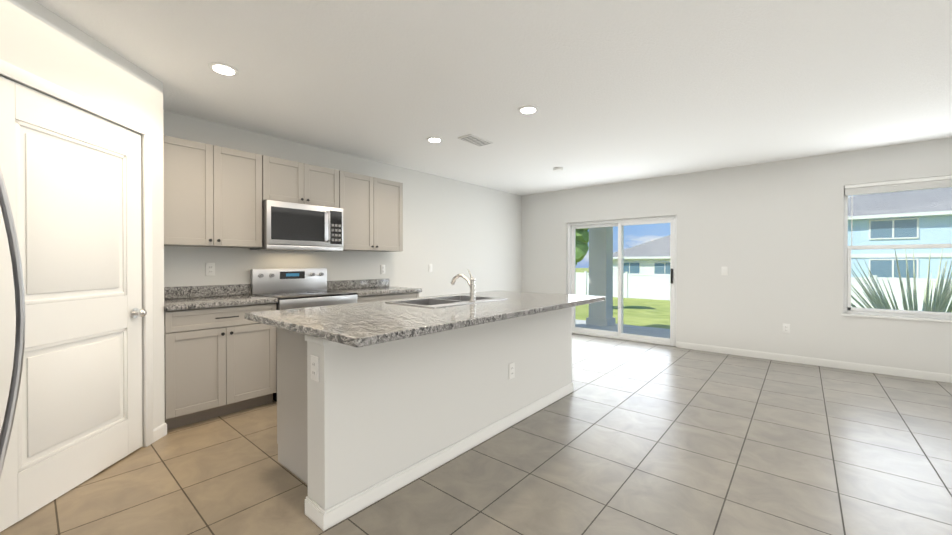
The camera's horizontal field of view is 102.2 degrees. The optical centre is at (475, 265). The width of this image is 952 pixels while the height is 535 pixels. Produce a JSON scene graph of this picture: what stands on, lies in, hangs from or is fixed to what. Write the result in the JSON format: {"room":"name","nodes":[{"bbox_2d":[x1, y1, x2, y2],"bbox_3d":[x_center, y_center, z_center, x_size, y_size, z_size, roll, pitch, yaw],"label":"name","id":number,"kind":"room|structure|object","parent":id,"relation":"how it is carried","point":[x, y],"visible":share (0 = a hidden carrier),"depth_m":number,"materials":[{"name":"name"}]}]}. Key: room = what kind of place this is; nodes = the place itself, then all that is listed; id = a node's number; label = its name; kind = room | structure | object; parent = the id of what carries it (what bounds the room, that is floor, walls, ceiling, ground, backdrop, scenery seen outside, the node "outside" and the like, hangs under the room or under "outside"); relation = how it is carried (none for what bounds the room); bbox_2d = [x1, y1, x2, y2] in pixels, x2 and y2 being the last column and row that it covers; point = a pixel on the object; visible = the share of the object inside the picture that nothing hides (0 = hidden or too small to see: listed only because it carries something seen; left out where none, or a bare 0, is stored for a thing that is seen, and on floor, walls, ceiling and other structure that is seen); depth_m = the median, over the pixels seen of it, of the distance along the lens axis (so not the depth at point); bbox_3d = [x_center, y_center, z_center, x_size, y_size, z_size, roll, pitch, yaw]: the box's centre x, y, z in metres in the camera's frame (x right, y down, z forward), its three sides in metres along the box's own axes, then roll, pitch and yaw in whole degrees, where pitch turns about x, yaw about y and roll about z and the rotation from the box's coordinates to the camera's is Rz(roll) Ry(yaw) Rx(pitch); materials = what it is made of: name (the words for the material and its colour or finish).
{"room":"kitchen","nodes":[
{"label":"kitchen","id":0,"kind":"room"},
{"bbox_2d":[0,0,164,446],"bbox_3d":[-2.222,-0.040,2.102,0.110,2.500,1.250,0,0,-5],"label":"wall","id":1,"kind":"structure","parent":0,"point":[39,40],"depth_m":2.25,"materials":[{"name":"white paint"}]},
{"bbox_2d":[0,76,146,531],"bbox_3d":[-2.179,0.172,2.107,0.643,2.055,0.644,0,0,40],"label":"pantry door","id":2,"kind":"structure","parent":1,"relation":"in","point":[72,177],"depth_m":2.04,"materials":[{"name":"white wood"}]},
{"bbox_2d":[0,59,152,446],"bbox_3d":[-2.214,0.144,2.104,0.126,2.132,0.994,0,0,-5],"label":"door frame","id":3,"kind":"structure","parent":1,"relation":"attached to","point":[15,73],"depth_m":2.54,"materials":[{"name":"white wood"}]},
{"bbox_2d":[163,110,521,296],"bbox_3d":[-1.476,-0.055,4.672,0.150,2.500,7.450,0,0,40],"label":"wall","id":4,"kind":"structure","parent":0,"point":[452,228],"depth_m":5.21,"materials":[{"name":"white paint"}]},
{"bbox_2d":[206,263,214,275],"bbox_3d":[-2.396,0.037,3.466,0.009,0.116,0.072,0,0,40],"label":"electrical outlet","id":5,"kind":"object","parent":4,"relation":"attached to","point":[210,269],"visible":1,"depth_m":3.47,"materials":[{"name":"white plastic"}]},
{"bbox_2d":[163,135,266,247],"bbox_3d":[-2.316,-0.584,3.316,0.321,0.845,0.765,0,0,40],"label":"upper cabinet","id":6,"kind":"object","parent":4,"relation":"attached to","point":[215,196],"depth_m":3.20,"materials":[{"name":"grey wood"}]},
{"bbox_2d":[263,155,342,208],"bbox_3d":[-1.820,-0.805,3.898,0.321,0.410,0.762,0,0,40],"label":"upper cabinet","id":7,"kind":"object","parent":4,"relation":"attached to","point":[284,180],"depth_m":3.78,"materials":[{"name":"grey wood"}]},
{"bbox_2d":[250,200,342,251],"bbox_3d":[-1.769,-0.369,3.857,0.451,0.445,0.756,0,0,40],"label":"microwave","id":8,"kind":"object","parent":7,"relation":"attached to","point":[288,226],"visible":1,"depth_m":3.69,"materials":[{"name":"silver metal"}]},
{"bbox_2d":[343,171,402,251],"bbox_3d":[-1.296,-0.591,4.515,0.321,0.845,0.851,0,0,40],"label":"upper cabinet","id":9,"kind":"object","parent":4,"relation":"attached to","point":[372,206],"depth_m":4.39,"materials":[{"name":"grey wood"}]},
{"bbox_2d":[380,265,384,273],"bbox_3d":[-1.184,0.054,4.890,0.009,0.116,0.072,0,0,40],"label":"electrical outlet","id":10,"kind":"object","parent":4,"relation":"attached to","point":[382,269],"visible":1,"depth_m":4.88,"materials":[{"name":"white plastic"}]},
{"bbox_2d":[0,333,951,534],"bbox_3d":[1.230,1.259,2.342,7.400,0.100,7.500,0,0,40],"label":"floor","id":11,"kind":"structure","parent":0,"point":[626,437],"depth_m":2.27,"materials":[{"name":"tile"}]},
{"bbox_2d":[0,167,24,477],"bbox_3d":[-1.918,0.310,0.998,0.910,1.812,0.972,0,0,40],"label":"refrigerator","id":12,"kind":"object","parent":11,"relation":"on","point":[7,426],"visible":1,"depth_m":1.28,"materials":[{"name":"silver metal"}]},
{"bbox_2d":[164,303,276,429],"bbox_3d":[-2.201,0.765,3.226,0.620,0.878,0.765,0,0,40],"label":"base cabinet","id":13,"kind":"object","parent":11,"relation":"on","point":[219,361],"depth_m":2.98,"materials":[{"name":"grey wood"}]},
{"bbox_2d":[251,268,356,401],"bbox_3d":[-1.665,0.618,3.774,0.711,1.165,0.756,0,0,40],"label":"range","id":14,"kind":"object","parent":11,"relation":"on","point":[291,288],"visible":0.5,"depth_m":3.79,"materials":[{"name":"silver metal"}]},
{"bbox_2d":[357,292,418,302],"bbox_3d":[-1.181,0.758,4.425,0.620,0.878,0.851,0,0,40],"label":"base cabinet","id":15,"kind":"object","parent":11,"relation":"on","point":[372,298],"depth_m":4.20,"materials":[{"name":"grey wood"}]},
{"bbox_2d":[164,279,421,310],"bbox_3d":[-1.661,0.249,3.838,0.646,0.138,2.402,0,0,40],"label":"countertop","id":16,"kind":"structure","parent":15,"relation":"on","point":[190,297],"depth_m":3.43,"materials":[{"name":"stone"}]},
{"bbox_2d":[277,307,572,530],"bbox_3d":[-0.206,0.766,2.974,0.845,0.878,2.501,0,0,40],"label":"kitchen island","id":17,"kind":"object","parent":11,"relation":"on","point":[360,428],"visible":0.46,"depth_m":2.20,"materials":[{"name":"white paint"}]},
{"bbox_2d":[311,355,318,381],"bbox_3d":[-0.763,0.487,1.814,0.072,0.116,0.009,0,0,40],"label":"outlet","id":18,"kind":"object","parent":17,"relation":"attached to","point":[314,368],"visible":1,"depth_m":1.81,"materials":[{"name":"white plastic"}]},
{"bbox_2d":[244,290,604,347],"bbox_3d":[-0.118,0.304,2.897,1.220,0.038,2.535,0,0,40],"label":"island countertop","id":19,"kind":"structure","parent":17,"relation":"on","point":[361,324],"depth_m":2.21,"materials":[{"name":"stone"}]},
{"bbox_2d":[385,295,507,307],"bbox_3d":[-0.212,0.375,3.066,0.540,0.193,0.840,0,0,40],"label":"sink","id":20,"kind":"object","parent":19,"relation":"in","point":[437,302],"visible":0.29,"depth_m":3.12,"materials":[{"name":"silver metal"}]},
{"bbox_2d":[451,269,475,301],"bbox_3d":[-0.102,0.153,3.011,0.259,0.248,0.060,0,0,40],"label":"faucet","id":21,"kind":"object","parent":19,"relation":"on","point":[471,282],"visible":1,"depth_m":2.93,"materials":[{"name":"silver metal"}]},
{"bbox_2d":[509,362,514,378],"bbox_3d":[0.271,0.795,2.893,0.009,0.116,0.072,0,0,40],"label":"outlet","id":22,"kind":"object","parent":17,"relation":"attached to","point":[511,370],"visible":1,"depth_m":2.89,"materials":[{"name":"white plastic"}]},
{"bbox_2d":[35,0,951,195],"bbox_3d":[1.230,-1.341,2.327,7.400,0.100,7.500,0,0,40],"label":"ceiling","id":23,"kind":"structure","parent":0,"point":[615,91],"depth_m":2.63,"materials":[{"name":"white paint"}]},
{"bbox_2d":[208,62,238,75],"bbox_3d":[-1.659,-1.287,2.529,0.169,0.011,0.169,0,0,34],"label":"recessed light","id":24,"kind":"object","parent":23,"relation":"in","point":[223,69],"depth_m":2.52,"materials":[{"name":"white"}]},
{"bbox_2d":[426,137,442,142],"bbox_3d":[-0.427,-1.295,3.975,0.169,0.011,0.169,0,0,34],"label":"recessed light","id":25,"kind":"object","parent":23,"relation":"in","point":[430,139],"depth_m":3.95,"materials":[{"name":"white"}]},
{"bbox_2d":[458,134,492,146],"bbox_3d":[-0.003,-1.294,3.995,0.180,0.014,0.360,0,0,40],"label":"ceiling vent","id":26,"kind":"object","parent":23,"relation":"in","point":[475,140],"visible":0.98,"depth_m":3.97,"materials":[{"name":"white metal"}]},
{"bbox_2d":[518,105,538,113],"bbox_3d":[0.436,-1.291,3.200,0.169,0.011,0.169,0,0,34],"label":"recessed light","id":27,"kind":"object","parent":23,"relation":"in","point":[529,109],"depth_m":3.18,"materials":[{"name":"white"}]},
{"bbox_2d":[553,167,562,171],"bbox_3d":[1.108,-1.292,5.177,0.136,0.032,0.136,0,0,40],"label":"smoke detector","id":28,"kind":"object","parent":23,"relation":"attached to","point":[557,169],"visible":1,"depth_m":5.13,"materials":[{"name":"white plastic"}]},
{"bbox_2d":[522,138,951,374],"bbox_3d":[3.596,-0.057,5.114,7.000,2.500,0.200,0,0,40],"label":"wall","id":29,"kind":"structure","parent":0,"point":[769,235],"depth_m":4.90,"materials":[{"name":"white paint"}]},
{"bbox_2d":[568,215,676,345],"bbox_3d":[2.308,0.227,6.216,1.750,1.920,0.135,0,0,40],"label":"slider","id":30,"kind":"object","parent":29,"relation":"attached to","point":[620,224],"visible":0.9,"depth_m":6.16,"materials":[{"name":"white plastic"}]},
{"bbox_2d":[721,267,727,274],"bbox_3d":[3.352,0.077,5.182,0.072,0.116,0.010,0,0,40],"label":"light switch","id":31,"kind":"object","parent":29,"relation":"attached to","point":[724,270],"visible":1,"depth_m":5.18,"materials":[{"name":"white plastic"}]},
{"bbox_2d":[782,324,789,332],"bbox_3d":[3.848,0.785,4.766,0.072,0.116,0.009,0,0,40],"label":"outlet","id":32,"kind":"object","parent":29,"relation":"attached to","point":[786,328],"visible":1,"depth_m":4.76,"materials":[{"name":"white plastic"}]},
{"bbox_2d":[676,341,951,382],"bbox_3d":[4.533,1.156,4.183,4.278,0.085,0.013,0,0,40],"label":"baseboard","id":33,"kind":"structure","parent":29,"relation":"attached to","point":[933,376],"depth_m":4.53,"materials":[{"name":"white wood"}]},
{"bbox_2d":[842,175,951,322],"bbox_3d":[4.632,-0.170,4.185,0.944,1.504,0.170,0,0,40],"label":"living room window","id":34,"kind":"structure","parent":29,"relation":"in","point":[908,185],"depth_m":4.23,"materials":[{"name":"white plastic"}]},
{"label":"outside","id":35,"kind":"structure","parent":0,"visible":0},
{"bbox_2d":[575,268,669,328],"bbox_3d":[50.823,1.405,65.977,240.000,0.880,153.700,0,0,40],"label":"lawn","id":36,"kind":"structure","parent":35,"point":[632,318],"depth_m":12.62,"materials":[{"name":"green plant"}]},
{"bbox_2d":[576,228,588,264],"bbox_3d":[3.570,-0.259,14.183,1.782,3.699,1.775,0,0,40],"label":"tree","id":37,"kind":"object","parent":36,"relation":"on","point":[580,256],"depth_m":13.62,"materials":[{"name":"green plant"}]},
{"bbox_2d":[575,319,669,337],"bbox_3d":[3.190,1.279,6.649,4.000,0.130,1.600,0,0,40],"label":"patio slab","id":38,"kind":"object","parent":36,"relation":"on","point":[630,329],"depth_m":7.24,"materials":[{"name":"concrete"}]},
{"bbox_2d":[586,227,614,325],"bbox_3d":[2.559,-0.103,7.875,0.440,2.640,0.440,0,0,40],"label":"column","id":39,"kind":"structure","parent":38,"relation":"on","point":[604,246],"depth_m":7.74,"materials":[{"name":"white paint"}]},
{"bbox_2d":[613,235,669,273],"bbox_3d":[20.297,-0.577,36.598,12.900,5.180,10.900,0,0,40],"label":"neighbor house","id":40,"kind":"structure","parent":36,"relation":"on","point":[656,250],"depth_m":34.79,"materials":[{"name":"white paint"}]},
{"bbox_2d":[575,271,951,310],"bbox_3d":[11.242,1.141,19.389,90.300,1.540,0.160,0,0,40],"label":"fence","id":41,"kind":"object","parent":36,"relation":"on","point":[659,289],"depth_m":20.35,"materials":[{"name":"white plastic"}]},
{"bbox_2d":[848,187,951,278],"bbox_3d":[33.638,-1.811,23.260,23.700,7.700,11.900,0,0,40],"label":"neighbor house","id":42,"kind":"structure","parent":36,"relation":"on","point":[877,216],"depth_m":23.23,"materials":[{"name":"blue"}]},
{"bbox_2d":[851,248,951,312],"bbox_3d":[5.711,0.526,5.054,2.953,1.612,2.347,0,0,40],"label":"grass plant","id":43,"kind":"object","parent":36,"relation":"on","point":[876,300],"depth_m":4.92,"materials":[{"name":"green plant"}]}
]}

